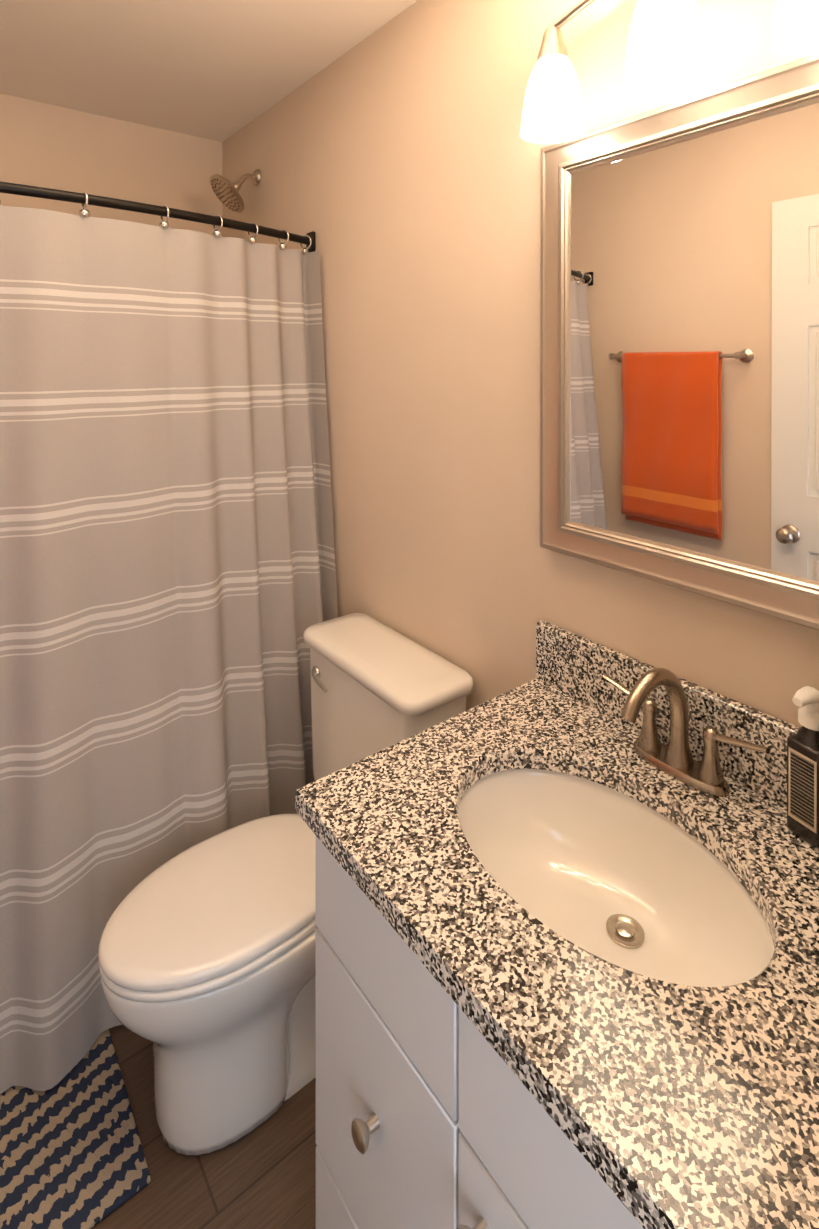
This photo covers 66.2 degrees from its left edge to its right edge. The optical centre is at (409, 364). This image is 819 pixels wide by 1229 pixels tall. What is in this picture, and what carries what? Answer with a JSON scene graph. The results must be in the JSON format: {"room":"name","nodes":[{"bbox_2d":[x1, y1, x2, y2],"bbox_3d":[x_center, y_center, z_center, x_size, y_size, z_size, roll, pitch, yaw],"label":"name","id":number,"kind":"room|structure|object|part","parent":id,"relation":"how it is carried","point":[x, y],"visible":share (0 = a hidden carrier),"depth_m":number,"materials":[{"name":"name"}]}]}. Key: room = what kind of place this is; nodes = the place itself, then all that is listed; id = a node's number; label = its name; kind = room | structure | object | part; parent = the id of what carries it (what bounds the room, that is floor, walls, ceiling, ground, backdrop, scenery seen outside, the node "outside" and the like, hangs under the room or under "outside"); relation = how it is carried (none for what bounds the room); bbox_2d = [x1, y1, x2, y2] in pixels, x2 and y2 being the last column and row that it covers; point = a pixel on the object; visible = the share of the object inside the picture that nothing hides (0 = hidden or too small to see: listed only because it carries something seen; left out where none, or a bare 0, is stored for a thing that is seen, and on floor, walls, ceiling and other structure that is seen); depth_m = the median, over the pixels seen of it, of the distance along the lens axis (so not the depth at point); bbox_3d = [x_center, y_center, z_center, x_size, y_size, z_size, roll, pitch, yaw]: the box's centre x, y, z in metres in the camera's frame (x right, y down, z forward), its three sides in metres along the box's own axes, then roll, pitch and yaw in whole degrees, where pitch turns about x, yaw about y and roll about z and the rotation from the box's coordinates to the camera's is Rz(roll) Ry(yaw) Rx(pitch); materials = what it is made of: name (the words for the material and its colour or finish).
{"room":"bathroom","nodes":[
{"label":"bathroom","id":0,"kind":"room"},
{"bbox_2d":[0,93,221,236],"bbox_3d":[-1.415,0.278,2.243,1.500,2.436,0.100,0,0,-38],"label":"wall","id":1,"kind":"structure","parent":0,"point":[44,145],"depth_m":2.38,"materials":[{"name":"paint"}]},
{"bbox_2d":[91,1025,316,1228],"bbox_3d":[-0.349,1.543,0.880,1.700,0.080,3.570,0,0,-38],"label":"floor","id":2,"kind":"structure","parent":0,"point":[262,1175],"depth_m":1.17,"materials":[{"name":"wood"}]},
{"bbox_2d":[0,1029,150,1228],"bbox_3d":[-0.889,1.496,1.084,0.739,0.010,0.405,0,0,-38],"label":"rug","id":3,"kind":"object","parent":2,"relation":"on","point":[72,1155],"visible":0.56,"depth_m":1.19,"materials":[{"name":"multicoloured fabric"}]},
{"bbox_2d":[98,613,473,1154],"bbox_3d":[-0.281,1.102,1.387,0.741,0.797,0.490,0,0,-38],"label":"toilet","id":4,"kind":"object","parent":2,"relation":"on","point":[207,956],"visible":0.81,"depth_m":1.25,"materials":[{"name":"white ceramic"}]},
{"bbox_3d":[-0.376,1.101,1.313,0.500,0.028,0.330,0,0,-38],"label":"lid","id":5,"kind":"part","parent":4,"relation":"part of","materials":[{"name":"white plastic"}]},
{"bbox_3d":[-0.376,1.125,1.313,0.497,0.018,0.336,0,0,-38],"label":"seat","id":6,"kind":"part","parent":4,"relation":"part of","materials":[{"name":"white plastic"}]},
{"bbox_3d":[-0.315,1.317,1.362,0.651,0.366,0.342,0,0,-38],"label":"bowl","id":7,"kind":"part","parent":4,"relation":"part of","materials":[{"name":"white ceramic"}]},
{"bbox_3d":[-0.229,0.795,1.591,0.024,0.033,0.092,0,0,-38],"label":"lever","id":8,"kind":"part","parent":4,"relation":"part of","materials":[{"name":"silver metal"}]},
{"bbox_3d":[-0.067,0.939,1.553,0.184,0.404,0.458,0,0,-38],"label":"tank","id":9,"kind":"part","parent":4,"relation":"part of","materials":[{"name":"white ceramic"}]},
{"bbox_3d":[-0.069,0.719,1.551,0.204,0.034,0.490,0,0,-38],"label":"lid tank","id":10,"kind":"part","parent":4,"relation":"part of","materials":[{"name":"white ceramic"}]},
{"bbox_2d":[295,620,818,1228],"bbox_3d":[0.269,0.983,0.829,0.579,1.039,0.731,0,0,-38],"label":"bathroom vanity","id":11,"kind":"object","parent":2,"relation":"on","point":[567,932],"visible":1,"depth_m":0.79,"materials":[{"name":"white"}]},
{"bbox_2d":[458,769,773,986],"bbox_3d":[0.251,0.740,0.850,0.345,0.135,0.480,0,0,-38],"label":"sink","id":12,"kind":"object","parent":11,"relation":"in","point":[605,866],"depth_m":0.94,"materials":[{"name":"white ceramic"}]},
{"bbox_2d":[602,668,769,796],"bbox_3d":[0.379,0.552,0.958,0.178,0.179,0.273,0,0,-38],"label":"faucet","id":13,"kind":"object","parent":11,"relation":"on","point":[706,739],"depth_m":0.98,"materials":[{"name":"silver metal"}]},
{"bbox_2d":[787,686,818,848],"bbox_3d":[0.546,0.541,0.855,0.058,0.201,0.047,0,0,-26],"label":"soap bottle","id":14,"kind":"object","parent":11,"relation":"on","point":[803,782],"visible":1,"depth_m":0.85,"materials":[{"name":"black plastic"}]},
{"bbox_2d":[0,0,416,141],"bbox_3d":[-0.349,-0.973,0.868,1.700,0.080,3.570,0,0,-38],"label":"ceiling","id":15,"kind":"structure","parent":0,"point":[219,70],"depth_m":1.89,"materials":[{"name":"beige paint"}]},
{"bbox_2d":[222,0,818,726],"bbox_3d":[0.282,0.282,1.365,0.100,2.436,3.570,0,0,-38],"label":"wall","id":16,"kind":"structure","parent":0,"point":[396,160],"depth_m":1.49,"materials":[{"name":"paint"}]},
{"bbox_2d":[0,181,337,1093],"bbox_3d":[-0.805,0.525,1.460,1.498,1.906,0.376,0,0,-38],"label":"shower curtain","id":17,"kind":"object","parent":16,"relation":"attached to","point":[168,591],"visible":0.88,"depth_m":1.51,"materials":[{"name":"grey fabric"}]},
{"bbox_3d":[-0.864,-0.397,1.531,1.498,0.064,0.184,0,0,-38],"label":"rod","id":18,"kind":"part","parent":17,"relation":"part of","materials":[{"name":"black metal"}]},
{"bbox_2d":[210,169,260,212],"bbox_3d":[-0.646,-0.653,2.325,0.177,0.174,0.162,0,0,-38],"label":"shower head","id":19,"kind":"object","parent":16,"relation":"attached to","point":[226,192],"visible":1,"depth_m":2.31},
{"bbox_2d":[520,0,818,143],"bbox_3d":[0.410,-0.578,0.986,0.156,0.310,0.553,0,0,-38],"label":"sconce","id":20,"kind":"object","parent":16,"relation":"attached to","point":[665,43],"visible":1,"depth_m":1.01,"materials":[{"name":"white glass"}]},
{"bbox_2d":[540,55,818,629],"bbox_3d":[0.493,-0.032,0.984,0.030,0.801,0.721,0,0,-38],"label":"mirror","id":21,"kind":"object","parent":16,"relation":"attached to","point":[679,344],"visible":1,"depth_m":1.03,"materials":[{"name":"silver mirror"}]}
]}

